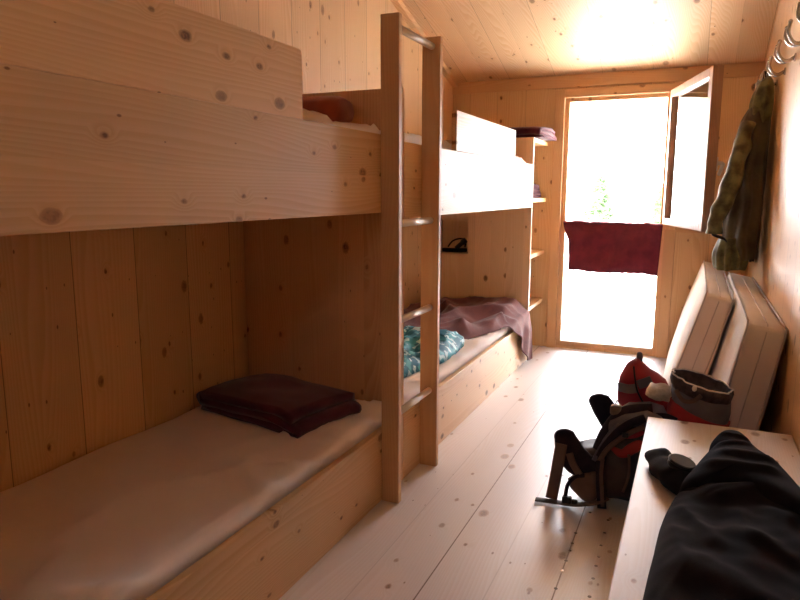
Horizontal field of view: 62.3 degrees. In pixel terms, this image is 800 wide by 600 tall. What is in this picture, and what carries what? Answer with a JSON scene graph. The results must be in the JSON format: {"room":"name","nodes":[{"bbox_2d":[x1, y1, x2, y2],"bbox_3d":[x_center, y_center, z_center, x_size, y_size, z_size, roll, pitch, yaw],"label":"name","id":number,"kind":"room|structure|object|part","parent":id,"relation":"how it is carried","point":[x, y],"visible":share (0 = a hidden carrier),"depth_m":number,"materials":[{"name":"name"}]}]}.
{"room":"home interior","nodes":[
{"label":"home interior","id":0,"kind":"room"},
{"bbox_2d":[0,0,452,491],"bbox_3d":[-1.078,-1.405,2.775,0.100,4.804,7.740,4,10,24],"label":"wall","id":1,"kind":"structure","parent":0,"point":[108,336],"depth_m":2.85,"materials":[{"name":"brown wood"}]},
{"bbox_2d":[390,0,457,87],"bbox_3d":[-1.014,-2.579,2.540,0.050,2.350,7.508,4,10,24],"label":"trim","id":2,"kind":"structure","parent":1,"relation":"attached to","point":[399,5],"depth_m":5.14,"materials":[{"name":"beige wood"}]},
{"bbox_2d":[279,345,666,599],"bbox_3d":[0.129,1.024,2.623,2.750,0.061,7.740,4,10,24],"label":"floor","id":3,"kind":"structure","parent":0,"point":[471,525],"depth_m":2.86,"materials":[{"name":"brown wood"}]},
{"bbox_2d":[0,0,403,599],"bbox_3d":[-0.913,0.120,2.154,0.898,1.872,2.571,4,10,24],"label":"bunk bed","id":4,"kind":"object","parent":3,"relation":"on","point":[115,114],"visible":0.56,"depth_m":1.96,"materials":[{"name":"beige wood"}]},
{"bbox_2d":[0,399,381,599],"bbox_3d":[-0.916,0.719,2.261,0.866,0.194,2.488,4,10,24],"label":"mattress","id":5,"kind":"object","parent":4,"relation":"on","point":[122,519],"visible":0.71,"depth_m":2.19,"materials":[{"name":"beige fabric"}]},
{"bbox_2d":[196,373,361,438],"bbox_3d":[-0.570,0.459,3.075,0.678,0.114,0.416,7,11,35],"label":"blanket","id":6,"kind":"object","parent":5,"relation":"on","point":[278,403],"visible":1,"depth_m":2.95,"materials":[{"name":"red fabric"}]},
{"bbox_3d":[-0.396,-0.062,3.303,0.898,1.868,0.026,4,10,24],"label":"panel","id":7,"kind":"part","parent":4,"relation":"part of","materials":[{"name":"beige wood"}]},
{"bbox_2d":[302,108,380,133],"bbox_3d":[-0.920,-0.470,2.072,0.853,0.342,2.488,4,10,24],"label":"mattress","id":8,"kind":"object","parent":4,"relation":"on","point":[313,116],"visible":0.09,"depth_m":2.51,"materials":[{"name":"beige fabric"}]},
{"bbox_2d":[302,96,353,122],"bbox_3d":[-0.503,-0.860,3.042,0.570,0.150,0.237,4,10,24],"label":"blanket","id":9,"kind":"object","parent":8,"relation":"on","point":[337,108],"visible":0.31,"depth_m":2.88,"materials":[{"name":"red fabric"}]},
{"bbox_2d":[380,12,442,503],"bbox_3d":[0.059,-0.157,3.086,0.093,2.125,0.491,4,10,24],"label":"ladder","id":10,"kind":"object","parent":3,"relation":"on","point":[392,29],"visible":1,"depth_m":3.00,"materials":[{"name":"plain beech wood"},{"name":"brushed metal"}]},
{"bbox_2d":[403,110,532,477],"bbox_3d":[0.139,-0.246,4.494,0.898,1.852,2.607,4,10,24],"label":"bunk bed","id":11,"kind":"object","parent":3,"relation":"on","point":[480,172],"visible":0.56,"depth_m":4.04,"materials":[{"name":"beige wood"}]},
{"bbox_2d":[404,327,511,403],"bbox_3d":[0.133,0.344,4.595,0.864,0.194,2.580,4,10,24],"label":"mattress","id":12,"kind":"object","parent":11,"relation":"on","point":[472,347],"visible":0.09,"depth_m":4.11,"materials":[{"name":"beige fabric"}]},
{"bbox_2d":[404,326,464,377],"bbox_3d":[-0.100,0.292,4.060,0.763,0.124,1.443,4,10,24],"label":"sleeping bag","id":13,"kind":"object","parent":12,"relation":"on","point":[450,343],"visible":0.23,"depth_m":4.09,"materials":[{"name":"teal fabric"}]},
{"bbox_2d":[404,296,532,360],"bbox_3d":[0.407,0.315,5.055,0.908,0.538,1.534,4,10,24],"label":"blanket","id":14,"kind":"object","parent":12,"relation":"on","point":[474,316],"visible":0.57,"depth_m":5.16,"materials":[{"name":"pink fabric"}]},
{"bbox_2d":[404,133,525,162],"bbox_3d":[0.130,-0.841,4.406,0.853,0.333,2.580,4,10,24],"label":"mattress","id":15,"kind":"object","parent":11,"relation":"on","point":[411,138],"visible":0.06,"depth_m":3.30,"materials":[{"name":"beige fabric"}]},
{"bbox_2d":[440,137,547,359],"bbox_3d":[0.784,-0.475,5.929,0.900,1.848,0.564,4,10,24],"label":"shelf unit","id":16,"kind":"object","parent":3,"relation":"on","point":[496,262],"visible":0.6,"depth_m":5.64,"materials":[{"name":"beige wood"}]},
{"bbox_2d":[442,238,467,251],"bbox_3d":[0.481,-0.485,5.819,0.230,0.130,0.081,4,10,24],"label":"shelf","id":17,"kind":"object","parent":16,"relation":"in","point":[463,241],"visible":1,"depth_m":5.79,"materials":[{"name":"black plastic"}]},
{"bbox_3d":[0.500,-0.505,5.821,0.173,0.086,0.038,3,10,16],"label":"cord","id":18,"kind":"part","parent":17,"relation":"part of","materials":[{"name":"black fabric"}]},
{"bbox_2d":[455,238,467,247],"bbox_3d":[0.535,-0.492,5.798,0.115,0.110,0.052,4,10,24],"label":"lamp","id":19,"kind":"object","parent":17,"relation":"on","point":[463,242],"depth_m":5.78,"materials":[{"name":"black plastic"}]},
{"bbox_2d":[507,126,556,140],"bbox_3d":[1.073,-1.422,5.652,0.415,0.109,0.472,5,11,30],"label":"blanket","id":20,"kind":"object","parent":16,"relation":"on","point":[542,133],"visible":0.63,"depth_m":5.45,"materials":[{"name":"red fabric"}]},
{"bbox_3d":[0.789,0.009,6.021,0.900,0.034,0.534,4,10,24],"label":"shelf","id":21,"kind":"part","parent":16,"relation":"part of","materials":[{"name":"beige wood"}]},
{"bbox_2d":[533,184,540,197],"bbox_3d":[1.004,-0.960,5.766,0.366,0.137,0.442,4,10,24],"label":"blanket","id":22,"kind":"object","parent":16,"relation":"on","point":[536,191],"visible":0.06,"depth_m":5.78,"materials":[{"name":"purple fabric"}]},
{"bbox_3d":[0.959,-0.416,5.877,0.530,0.034,0.534,4,10,24],"label":"shelf","id":23,"kind":"part","parent":16,"relation":"part of","materials":[{"name":"beige wood"}]},
{"bbox_3d":[0.791,-0.889,5.876,0.900,0.034,0.534,4,10,24],"label":"shelf","id":24,"kind":"part","parent":16,"relation":"part of","materials":[{"name":"beige wood"}]},
{"bbox_3d":[0.791,-1.370,5.798,0.900,0.034,0.534,4,10,24],"label":"shelf","id":25,"kind":"part","parent":16,"relation":"part of","materials":[{"name":"beige wood"}]},
{"bbox_2d":[535,393,666,508],"bbox_3d":[0.941,0.681,3.073,0.531,0.473,0.409,4,10,24],"label":"backpack","id":26,"kind":"object","parent":3,"relation":"on","point":[603,467],"visible":0.94,"depth_m":2.99,"materials":[{"name":"grey fabric"}]},
{"bbox_3d":[0.999,0.654,2.913,0.139,0.092,0.017,4,10,24],"label":"red panel","id":27,"kind":"part","parent":26,"relation":"part of","materials":[{"name":"fabric"}]},
{"bbox_2d":[615,352,734,426],"bbox_3d":[1.260,0.590,3.138,0.354,0.631,0.609,-2,9,-15],"label":"backpack","id":28,"kind":"object","parent":3,"relation":"on","point":[693,396],"visible":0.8,"depth_m":2.98,"materials":[{"name":"red fabric"}]},
{"bbox_3d":[1.095,0.422,3.185,0.024,0.058,0.110,-8,12,-42],"label":"grey panel","id":29,"kind":"part","parent":28,"relation":"part of","materials":[{"name":"fabric"}]},
{"bbox_3d":[1.216,0.485,3.262,0.274,0.412,0.240,4,10,24],"label":"lid","id":30,"kind":"part","parent":28,"relation":"part of","materials":[{"name":"red fabric"}]},
{"bbox_3d":[1.161,0.391,3.138,0.080,0.069,0.011,3,10,19],"label":"grey panel","id":31,"kind":"part","parent":28,"relation":"part of","materials":[{"name":"fabric"}]},
{"bbox_3d":[1.337,0.682,3.001,0.270,0.489,0.286,4,10,24],"label":"panel","id":32,"kind":"part","parent":28,"relation":"part of","materials":[{"name":"red fabric"}]},
{"bbox_2d":[663,261,733,386],"bbox_3d":[2.064,0.234,4.651,0.370,0.861,1.975,4,10,24],"label":"mattress","id":33,"kind":"object","parent":3,"relation":"on","point":[708,305],"visible":0.72,"depth_m":3.76,"materials":[{"name":"beige fabric"}]},
{"bbox_2d":[607,417,799,599],"bbox_3d":[0.761,0.941,1.549,0.541,0.450,2.740,4,10,24],"label":"bench","id":34,"kind":"object","parent":3,"relation":"on","point":[650,501],"visible":0.36,"depth_m":2.18,"materials":[{"name":"beige wood"}]},
{"bbox_2d":[643,430,799,599],"bbox_3d":[0.916,0.607,1.803,0.546,0.128,1.716,4,10,24],"label":"jacket","id":35,"kind":"object","parent":34,"relation":"on","point":[730,530],"visible":0.98,"depth_m":1.74,"materials":[{"name":"black fabric"}]},
{"bbox_2d":[667,453,695,471],"bbox_3d":[0.919,0.535,2.159,0.088,0.046,0.088,4,10,24],"label":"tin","id":36,"kind":"object","parent":35,"relation":"on","point":[675,461],"visible":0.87,"depth_m":2.14,"materials":[{"name":"grey metal"}]},
{"bbox_2d":[707,272,787,430],"bbox_3d":[1.987,0.356,3.973,0.313,0.841,2.095,4,10,24],"label":"mattress","id":37,"kind":"object","parent":3,"relation":"on","point":[748,354],"visible":0.56,"depth_m":3.02,"materials":[{"name":"beige fabric"}]},
{"bbox_2d":[402,0,779,112],"bbox_3d":[0.263,-2.515,2.342,3.150,2.670,8.370,4,10,24],"label":"ceiling","id":38,"kind":"structure","parent":0,"point":[484,40],"depth_m":5.03,"materials":[{"name":"brown wood"}]},
{"bbox_2d":[453,76,759,356],"bbox_3d":[1.677,-0.727,5.867,2.550,2.370,0.120,4,10,24],"label":"wall","id":39,"kind":"structure","parent":0,"point":[525,108],"depth_m":5.86,"materials":[{"name":"brown wood"}]},
{"bbox_2d":[546,90,564,347],"bbox_3d":[1.390,-0.694,5.923,0.085,2.285,0.022,4,10,24],"label":"trim","id":40,"kind":"structure","parent":39,"relation":"attached to","point":[559,117],"depth_m":5.91,"materials":[{"name":"beige wood"}]},
{"bbox_2d":[452,62,765,94],"bbox_3d":[1.653,-1.870,5.621,2.550,0.105,0.012,4,10,24],"label":"trim","id":41,"kind":"structure","parent":39,"relation":"attached to","point":[751,69],"depth_m":5.59,"materials":[{"name":"beige wood"}]},
{"bbox_2d":[565,82,683,97],"bbox_3d":[1.984,-1.744,5.487,1.210,0.070,0.022,4,10,24],"label":"trim","id":42,"kind":"structure","parent":39,"relation":"attached to","point":[667,87],"depth_m":5.53,"materials":[{"name":"beige wood"}]},
{"bbox_2d":[556,65,724,353],"bbox_3d":[2.040,-0.578,5.339,0.656,2.205,1.669,-4,10,-22],"label":"window","id":43,"kind":"structure","parent":39,"relation":"in","point":[691,162],"depth_m":5.11,"materials":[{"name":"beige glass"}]},
{"bbox_2d":[563,220,662,275],"bbox_3d":[1.837,-0.460,5.769,0.826,0.457,0.199,4,10,24],"label":"blanket","id":44,"kind":"object","parent":43,"relation":"hanging from","point":[594,246],"visible":1,"depth_m":5.71,"materials":[{"name":"red fabric"}]},
{"bbox_3d":[1.851,-0.646,5.790,0.870,2.195,0.080,4,10,24],"label":"frame","id":45,"kind":"part","parent":43,"relation":"part of","materials":[{"name":"beige wood"}]},
{"bbox_3d":[2.150,-1.078,4.924,0.012,0.965,0.946,1,9,8],"label":"pane","id":46,"kind":"part","parent":43,"relation":"part of","materials":[{"name":"clear glass"}]},
{"bbox_3d":[2.148,-1.079,4.914,0.068,1.080,1.066,1,9,8],"label":"sash","id":47,"kind":"part","parent":43,"relation":"part of","materials":[{"name":"beige wood"}]},
{"bbox_3d":[2.159,-0.901,4.472,0.066,0.120,0.132,4,10,24],"label":"handle","id":48,"kind":"part","parent":43,"relation":"part of","materials":[{"name":"silver metal"}]},
{"bbox_2d":[656,230,675,357],"bbox_3d":[2.262,-0.045,5.635,0.085,1.100,0.022,4,10,24],"label":"trim","id":49,"kind":"structure","parent":39,"relation":"attached to","point":[669,235],"depth_m":5.62,"materials":[{"name":"beige wood"}]},
{"bbox_2d":[675,229,705,232],"bbox_3d":[2.560,-0.560,5.423,0.560,0.025,0.012,4,10,24],"label":"trim","id":50,"kind":"structure","parent":39,"relation":"attached to","point":[677,230],"depth_m":5.49,"materials":[{"name":"beige wood"}]},
{"bbox_2d":[747,0,799,454],"bbox_3d":[1.344,-1.229,1.714,0.100,4.804,7.740,4,10,24],"label":"wall","id":51,"kind":"structure","parent":0,"point":[775,268],"depth_m":3.37,"materials":[{"name":"brown wood"}]},
{"bbox_2d":[760,69,777,85],"bbox_3d":[2.321,-1.390,4.163,0.096,0.105,0.152,4,10,24],"label":"coat hook","id":52,"kind":"object","parent":51,"relation":"attached to","point":[764,70],"visible":0.52,"depth_m":4.13,"materials":[{"name":"grey metal"}]},
{"bbox_2d":[706,71,773,271],"bbox_3d":[2.214,-0.819,4.276,0.297,1.241,0.650,7,11,36],"label":"jacket","id":53,"kind":"object","parent":52,"relation":"hanging from","point":[738,205],"visible":1,"depth_m":4.11,"materials":[{"name":"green fabric"}]},
{"bbox_2d":[749,71,773,121],"bbox_3d":[2.264,-1.246,4.140,0.137,0.357,0.202,4,10,24],"label":"hood","id":54,"kind":"object","parent":53,"relation":"attached to","point":[761,104],"depth_m":4.08,"materials":[{"name":"green fabric"}]},
{"bbox_2d":[766,55,785,76],"bbox_3d":[2.142,-1.327,3.766,0.096,0.105,0.152,4,10,24],"label":"coat hook","id":55,"kind":"object","parent":51,"relation":"attached to","point":[769,69],"visible":1,"depth_m":3.75,"materials":[{"name":"grey metal"}]},
{"bbox_2d":[774,39,796,63],"bbox_3d":[1.967,-1.264,3.378,0.096,0.105,0.152,4,10,24],"label":"coat hook","id":56,"kind":"object","parent":51,"relation":"attached to","point":[778,57],"visible":1,"depth_m":3.36,"materials":[{"name":"grey metal"}]},
{"bbox_2d":[783,19,799,46],"bbox_3d":[1.793,-1.202,2.990,0.096,0.105,0.152,4,10,24],"label":"coat hook","id":57,"kind":"object","parent":51,"relation":"attached to","point":[788,39],"visible":1,"depth_m":2.97,"materials":[{"name":"grey metal"}]},
{"bbox_2d":[796,2,799,21],"bbox_3d":[1.618,-1.139,2.602,0.096,0.105,0.152,4,10,24],"label":"coat hook","id":58,"kind":"object","parent":51,"relation":"attached to","point":[798,4],"visible":1,"depth_m":2.66,"materials":[{"name":"grey metal"}]},
{"label":"outside","id":59,"kind":"structure","parent":0,"visible":0},
{"bbox_2d":[562,212,656,346],"bbox_3d":[13.423,-3.120,30.110,60.000,0.100,53.860,4,10,24],"label":"ground","id":60,"kind":"structure","parent":59,"point":[632,319],"depth_m":9.78,"materials":[{"name":"stone"}]},
{"bbox_2d":[581,174,617,221],"bbox_3d":[6.928,-3.196,22.954,1.237,2.326,1.162,4,10,24],"label":"tree","id":61,"kind":"object","parent":60,"relation":"on","point":[598,208],"visible":1,"depth_m":22.72,"materials":[{"name":"green plant"}]},
{"bbox_2d":[600,288,655,330],"bbox_3d":[2.882,0.140,8.035,0.850,0.470,0.400,4,10,24],"label":"bench","id":62,"kind":"object","parent":60,"relation":"on","point":[608,293],"visible":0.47,"depth_m":8.02,"materials":[{"name":"white"}]},
{"bbox_3d":[2.567,0.137,8.177,0.060,0.430,0.300,4,10,24],"label":"leg","id":63,"kind":"part","parent":62,"relation":"part of","materials":[{"name":"white"}]},
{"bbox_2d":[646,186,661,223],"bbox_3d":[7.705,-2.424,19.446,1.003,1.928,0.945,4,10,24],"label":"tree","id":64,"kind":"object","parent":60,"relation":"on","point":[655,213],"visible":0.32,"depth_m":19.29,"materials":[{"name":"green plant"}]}
]}

